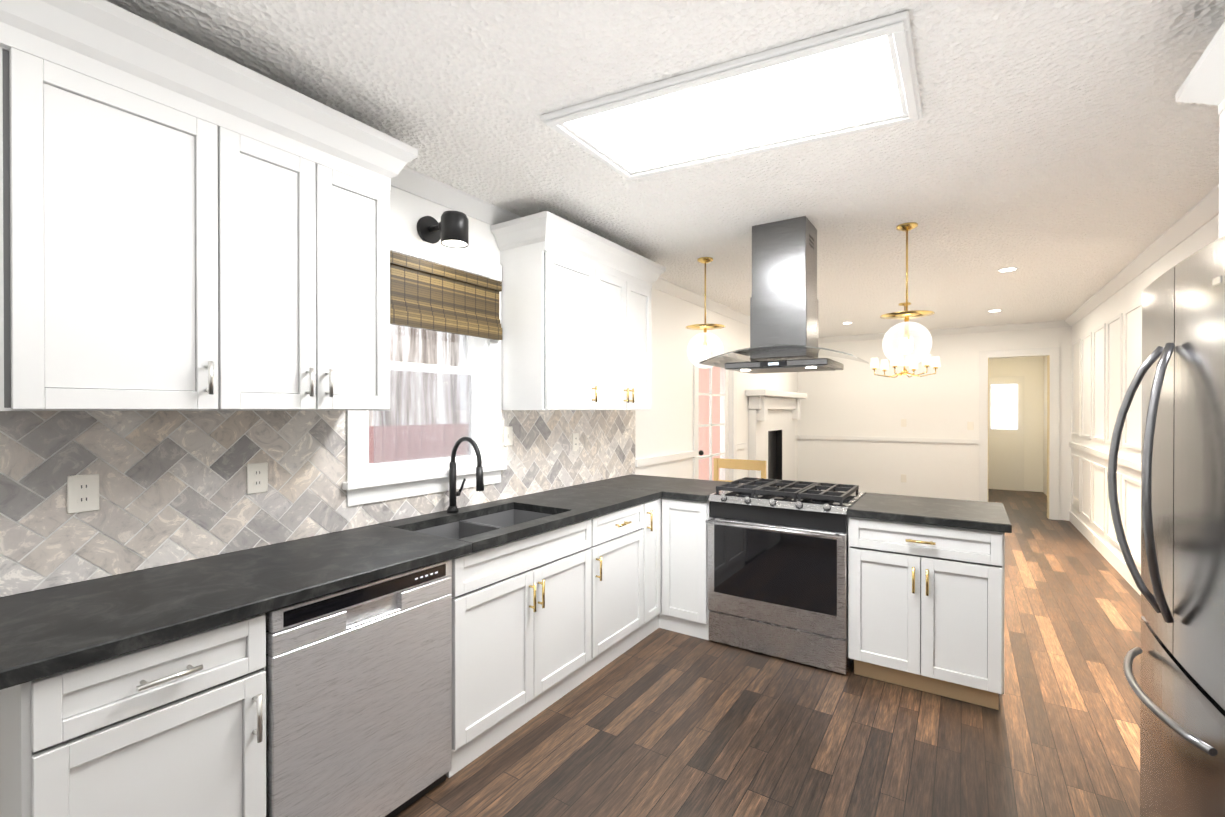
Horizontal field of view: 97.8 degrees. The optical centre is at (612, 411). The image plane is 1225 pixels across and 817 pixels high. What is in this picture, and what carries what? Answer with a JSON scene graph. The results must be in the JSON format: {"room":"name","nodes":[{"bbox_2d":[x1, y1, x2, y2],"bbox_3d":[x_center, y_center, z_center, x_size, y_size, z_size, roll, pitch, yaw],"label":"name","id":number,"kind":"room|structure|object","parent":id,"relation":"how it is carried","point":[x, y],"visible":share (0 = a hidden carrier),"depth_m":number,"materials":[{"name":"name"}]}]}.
{"room":"kitchen","nodes":[
{"label":"kitchen","id":0,"kind":"room"},
{"bbox_2d":[3,186,797,596],"bbox_3d":[-0.085,0.128,4.195,0.150,2.610,11.550,0,0,33],"label":"wall","id":1,"kind":"structure","parent":0,"point":[663,424],"depth_m":5.03,"materials":[{"name":"white paint"}]},
{"bbox_2d":[0,0,417,410],"bbox_3d":[-1.308,-0.541,1.807,0.424,1.073,1.210,0,0,33],"label":"upper cabinet","id":2,"kind":"object","parent":1,"relation":"attached to","point":[186,224],"visible":1,"depth_m":1.58,"materials":[{"name":"white wood"}]},
{"bbox_2d":[0,410,634,596],"bbox_3d":[-0.794,0.256,2.972,0.008,0.531,3.575,0,0,33],"label":"tile backsplash","id":3,"kind":"structure","parent":1,"relation":"attached to","point":[172,487],"depth_m":1.92,"materials":[{"name":"tile"}]},
{"bbox_2d":[67,474,98,513],"label":"outlet plates","id":4,"kind":"object","parent":3,"relation":"attached to","point":[82,493],"depth_m":1.66,"materials":[{"name":"white plastic"}]},
{"bbox_2d":[247,462,267,493],"label":"outlet plates","id":5,"kind":"object","parent":3,"relation":"attached to","point":[257,473],"depth_m":2.07,"materials":[{"name":"white plastic"}]},
{"bbox_2d":[504,426,512,445],"label":"outlet plates","id":6,"kind":"object","parent":3,"relation":"attached to","point":[508,431],"depth_m":3.21,"materials":[{"name":"white plastic"}]},
{"bbox_2d":[572,433,578,449],"label":"outlet plates","id":7,"kind":"object","parent":3,"relation":"attached to","point":[575,436],"depth_m":3.76,"materials":[{"name":"white plastic"}]},
{"bbox_2d":[417,210,468,247],"bbox_3d":[-0.835,-0.912,2.667,0.270,0.173,0.136,0,0,33],"label":"lamp","id":8,"kind":"object","parent":1,"relation":"attached to","point":[450,229],"visible":1,"depth_m":2.61,"materials":[{"name":"black metal"}]},
{"bbox_2d":[390,251,501,339],"bbox_3d":[-0.902,-0.586,2.737,0.034,0.340,0.910,0,0,33],"label":"window shade","id":9,"kind":"object","parent":1,"relation":"attached to","point":[426,295],"visible":0.58,"depth_m":2.77,"materials":[{"name":"brown wicker"}]},
{"bbox_2d":[495,223,654,409],"bbox_3d":[-0.186,-0.524,3.583,0.348,1.023,1.220,0,0,33],"label":"upper cabinet","id":10,"kind":"object","parent":1,"relation":"attached to","point":[576,315],"depth_m":3.18,"materials":[{"name":"white wood"}]},
{"bbox_2d":[699,350,728,479],"bbox_3d":[1.132,0.385,5.939,0.127,2.080,1.000,0,0,33],"label":"door frame","id":11,"kind":"structure","parent":1,"relation":"attached to","point":[724,424],"depth_m":6.09,"materials":[{"name":"white"}]},
{"bbox_2d":[342,166,1218,595],"bbox_3d":[1.377,0.132,3.233,3.590,2.610,11.550,0,0,33],"label":"trim","id":12,"kind":"structure","parent":1,"relation":"attached to","point":[478,372],"depth_m":3.10,"materials":[{"name":"white painted wood"}]},
{"bbox_2d":[456,518,575,589],"bbox_3d":[-0.423,0.650,2.523,0.006,0.171,0.792,0,0,33],"label":"drawer front","id":13,"kind":"structure","parent":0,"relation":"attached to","point":[492,558],"depth_m":2.38,"materials":[{"name":"white wood"}]},
{"bbox_2d":[106,0,1224,337],"bbox_3d":[2.211,-1.228,4.385,3.870,0.100,14.800,0,0,33],"label":"ceiling","id":14,"kind":"structure","parent":0,"point":[1062,156],"depth_m":2.23,"materials":[{"name":"white paint"}]},
{"bbox_2d":[685,257,724,367],"bbox_3d":[0.714,-0.755,4.114,0.304,0.842,0.304,0,0,33],"label":"globe pendant light","id":15,"kind":"object","parent":14,"relation":"hanging from","point":[705,351],"visible":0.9,"depth_m":4.09,"materials":[{"name":"white glass"}]},
{"bbox_2d":[540,10,922,179],"bbox_3d":[0.463,-1.152,2.094,1.353,0.032,0.645,0,0,26],"label":"recessed light","id":16,"kind":"object","parent":14,"relation":"in","point":[860,77],"visible":1,"depth_m":2.00,"materials":[{"name":"white plastic"}]},
{"bbox_2d":[699,216,868,373],"bbox_3d":[1.099,-0.717,3.407,0.900,0.912,0.620,0,0,33],"label":"range hood","id":17,"kind":"object","parent":14,"relation":"hanging from","point":[783,318],"visible":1,"depth_m":3.28,"materials":[{"name":"silver metal"}]},
{"bbox_2d":[870,302,940,377],"bbox_3d":[3.193,-0.781,5.835,0.663,0.804,0.675,0,0,33],"label":"dining chandelier","id":18,"kind":"object","parent":14,"relation":"hanging from","point":[927,361],"visible":0.9,"depth_m":5.81,"materials":[{"name":"white glass"}]},
{"bbox_2d":[880,222,934,365],"bbox_3d":[1.855,-0.732,3.364,0.304,0.882,0.304,0,0,33],"label":"globe pendant light","id":19,"kind":"object","parent":14,"relation":"hanging from","point":[906,346],"visible":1,"depth_m":3.35,"materials":[{"name":"white glass"}]},
{"bbox_2d":[987,309,1001,311],"bbox_3d":[4.472,-1.182,6.248,0.148,0.008,0.148,0,0,24],"label":"recessed light","id":20,"kind":"object","parent":14,"relation":"in","point":[996,310],"depth_m":6.22,"materials":[{"name":"white"}]},
{"bbox_2d":[996,267,1018,271],"bbox_3d":[3.263,-1.174,4.411,0.148,0.008,0.148,0,0,24],"label":"recessed light","id":21,"kind":"object","parent":14,"relation":"in","point":[1007,269],"depth_m":4.39,"materials":[{"name":"white plastic"}]},
{"bbox_2d":[394,489,1142,816],"bbox_3d":[2.211,1.482,4.396,3.870,0.100,14.800,0,0,33],"label":"floor","id":22,"kind":"structure","parent":0,"point":[659,722],"depth_m":2.39,"materials":[{"name":"brown wood"}]},
{"bbox_2d":[0,614,265,816],"bbox_3d":[-1.384,1.008,1.510,0.628,0.874,0.480,0,0,33],"label":"base cabinet","id":23,"kind":"object","parent":22,"relation":"on","point":[136,694],"depth_m":1.31,"materials":[{"name":"white wood"}]},
{"bbox_2d":[0,523,475,689],"bbox_3d":[-1.218,0.548,1.741,0.653,0.040,1.400,0,0,33],"label":"countertop","id":24,"kind":"structure","parent":23,"relation":"on","point":[47,632],"depth_m":1.55,"materials":[{"name":"black stone"}]},
{"bbox_2d":[424,510,511,537],"bbox_3d":[-0.787,0.649,2.763,0.006,0.171,0.792,0,0,33],"label":"sink","id":25,"kind":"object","parent":24,"relation":"in","point":[502,517],"depth_m":2.82,"materials":[{"name":"black metal"}]},
{"bbox_2d":[460,518,515,541],"bbox_3d":[-0.605,0.649,2.643,0.430,0.171,0.024,0,0,33],"label":"sink","id":26,"kind":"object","parent":24,"relation":"in","point":[470,531],"depth_m":2.63,"materials":[{"name":"black metal"}]},
{"bbox_2d":[265,559,450,816],"bbox_3d":[-1.040,1.006,1.966,0.570,0.863,0.646,0,0,33],"label":"dishwasher","id":27,"kind":"object","parent":22,"relation":"on","point":[358,701],"visible":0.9,"depth_m":1.77,"materials":[{"name":"silver metal"}]},
{"bbox_2d":[368,550,587,777],"bbox_3d":[-0.628,1.095,2.659,0.628,0.690,0.922,0,0,33],"label":"base cabinet","id":28,"kind":"object","parent":22,"relation":"on","point":[519,639],"depth_m":2.39,"materials":[{"name":"white wood"}]},
{"bbox_2d":[436,558,455,589],"bbox_3d":[-0.821,0.651,2.314,0.430,0.171,0.006,0,0,33],"label":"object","id":29,"kind":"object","parent":28,"relation":"attached to","point":[453,564],"depth_m":2.11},
{"bbox_2d":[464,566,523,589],"bbox_3d":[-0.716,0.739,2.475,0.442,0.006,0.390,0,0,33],"label":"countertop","id":30,"kind":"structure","parent":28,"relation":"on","point":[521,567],"depth_m":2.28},
{"bbox_2d":[447,437,483,512],"bbox_3d":[-0.745,0.325,2.752,0.254,0.396,0.091,0,0,33],"label":"faucet","id":31,"kind":"object","parent":30,"relation":"on","point":[453,494],"visible":1,"depth_m":2.77,"materials":[{"name":"black metal"}]},
{"bbox_2d":[496,506,639,677],"bbox_3d":[-0.217,1.000,3.283,0.628,0.874,0.681,0,0,33],"label":"base cabinet","id":32,"kind":"object","parent":22,"relation":"on","point":[612,541],"depth_m":3.05,"materials":[{"name":"white wood"}]},
{"bbox_2d":[496,483,663,517],"bbox_3d":[-0.177,0.541,3.324,0.653,0.040,0.830,0,0,33],"label":"countertop","id":33,"kind":"structure","parent":32,"relation":"on","point":[581,500],"depth_m":3.14,"materials":[{"name":"black stone"}]},
{"bbox_2d":[512,510,559,529],"bbox_3d":[-0.389,0.648,2.971,0.430,0.171,0.006,0,0,33],"label":"sink","id":34,"kind":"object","parent":33,"relation":"in","point":[521,519],"depth_m":2.93,"materials":[{"name":"black metal"}]},
{"bbox_2d":[640,494,667,640],"bbox_3d":[0.012,0.999,3.570,0.695,0.874,0.294,0,0,33],"label":"base cabinet","id":35,"kind":"object","parent":22,"relation":"on","point":[654,512],"depth_m":3.46,"materials":[{"name":"white wood"}]},
{"bbox_2d":[668,498,709,639],"bbox_3d":[0.608,0.998,3.679,0.354,0.874,0.677,0,0,33],"label":"base cabinet","id":36,"kind":"object","parent":22,"relation":"on","point":[688,610],"depth_m":3.42,"materials":[{"name":"white wood"}]},
{"bbox_2d":[588,474,741,497],"bbox_3d":[0.372,0.539,3.873,0.966,0.040,0.690,0,0,33],"label":"countertop","id":37,"kind":"structure","parent":36,"relation":"on","point":[674,487],"depth_m":3.81,"materials":[{"name":"black stone"}]},
{"bbox_2d":[714,458,765,481],"bbox_3d":[1.149,0.911,4.554,0.460,1.040,0.440,0,0,33],"label":"dining chair","id":38,"kind":"object","parent":22,"relation":"on","point":[759,465],"visible":0.25,"depth_m":4.39,"materials":[{"name":"brown wood"}]},
{"bbox_2d":[745,389,806,480],"bbox_3d":[2.355,0.568,7.529,0.257,1.700,2.100,0,0,33],"label":"fireplace mantel","id":39,"kind":"object","parent":22,"relation":"on","point":[773,415],"visible":0.83,"depth_m":7.50,"materials":[{"name":"white wood"}]},
{"bbox_2d":[705,477,864,673],"bbox_3d":[1.088,0.951,3.348,0.802,0.970,0.716,0,0,33],"label":"range","id":40,"kind":"object","parent":22,"relation":"on","point":[777,568],"visible":0.98,"depth_m":3.10,"materials":[{"name":"silver metal"}]},
{"bbox_2d":[848,518,1004,709],"bbox_3d":[1.733,1.002,2.966,0.687,0.874,0.632,0,0,33],"label":"base cabinet","id":41,"kind":"object","parent":22,"relation":"on","point":[926,604],"depth_m":2.69,"materials":[{"name":"white wood"}]},
{"bbox_2d":[847,492,1011,533],"bbox_3d":[1.749,0.543,2.967,0.714,0.040,0.690,0,0,33],"label":"countertop","id":42,"kind":"structure","parent":41,"relation":"on","point":[958,514],"depth_m":2.81,"materials":[{"name":"black stone"}]},
{"bbox_2d":[1108,235,1224,816],"bbox_3d":[1.716,0.530,1.261,0.793,1.830,0.755,0,0,33],"label":"refrigerator","id":43,"kind":"object","parent":22,"relation":"on","point":[1179,581],"visible":1,"depth_m":1.35,"materials":[{"name":"grey metal"}]},
{"bbox_2d":[798,327,1071,520],"bbox_3d":[4.561,0.112,7.962,3.470,2.610,0.150,0,0,33],"label":"wall","id":44,"kind":"structure","parent":0,"point":[855,398],"depth_m":7.95,"materials":[{"name":"white paint"}]},
{"bbox_2d":[989,356,1043,491],"bbox_3d":[7.110,0.104,9.725,1.150,2.610,0.100,0,0,33],"label":"wall","id":45,"kind":"structure","parent":0,"point":[1031,369],"depth_m":9.45,"materials":[{"name":"beige paint"}]},
{"bbox_2d":[988,376,1024,490],"bbox_3d":[7.082,0.384,9.656,0.580,2.050,0.050,0,0,33],"label":"door","id":46,"kind":"structure","parent":45,"relation":"attached to","point":[1006,437],"depth_m":9.62,"materials":[{"name":"white"}]},
{"bbox_2d":[1043,214,1218,574],"bbox_3d":[3.723,0.131,3.396,0.150,2.610,14.400,0,0,33],"label":"wall","id":47,"kind":"structure","parent":0,"point":[1125,298],"depth_m":5.00,"materials":[{"name":"white paint"}]},
{"bbox_2d":[1175,21,1224,237],"bbox_3d":[1.789,0.208,1.198,0.657,2.475,0.952,0,0,33],"label":"upper cabinet","id":48,"kind":"object","parent":47,"relation":"attached to","point":[1204,82],"visible":0.84,"depth_m":1.60,"materials":[{"name":"white wood"}]},
{"label":"outside","id":49,"kind":"structure","parent":0,"visible":0},
{"bbox_2d":[369,324,719,480],"bbox_3d":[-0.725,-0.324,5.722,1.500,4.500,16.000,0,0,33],"label":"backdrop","id":50,"kind":"structure","parent":49,"point":[421,354],"depth_m":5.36,"materials":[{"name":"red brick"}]}
]}

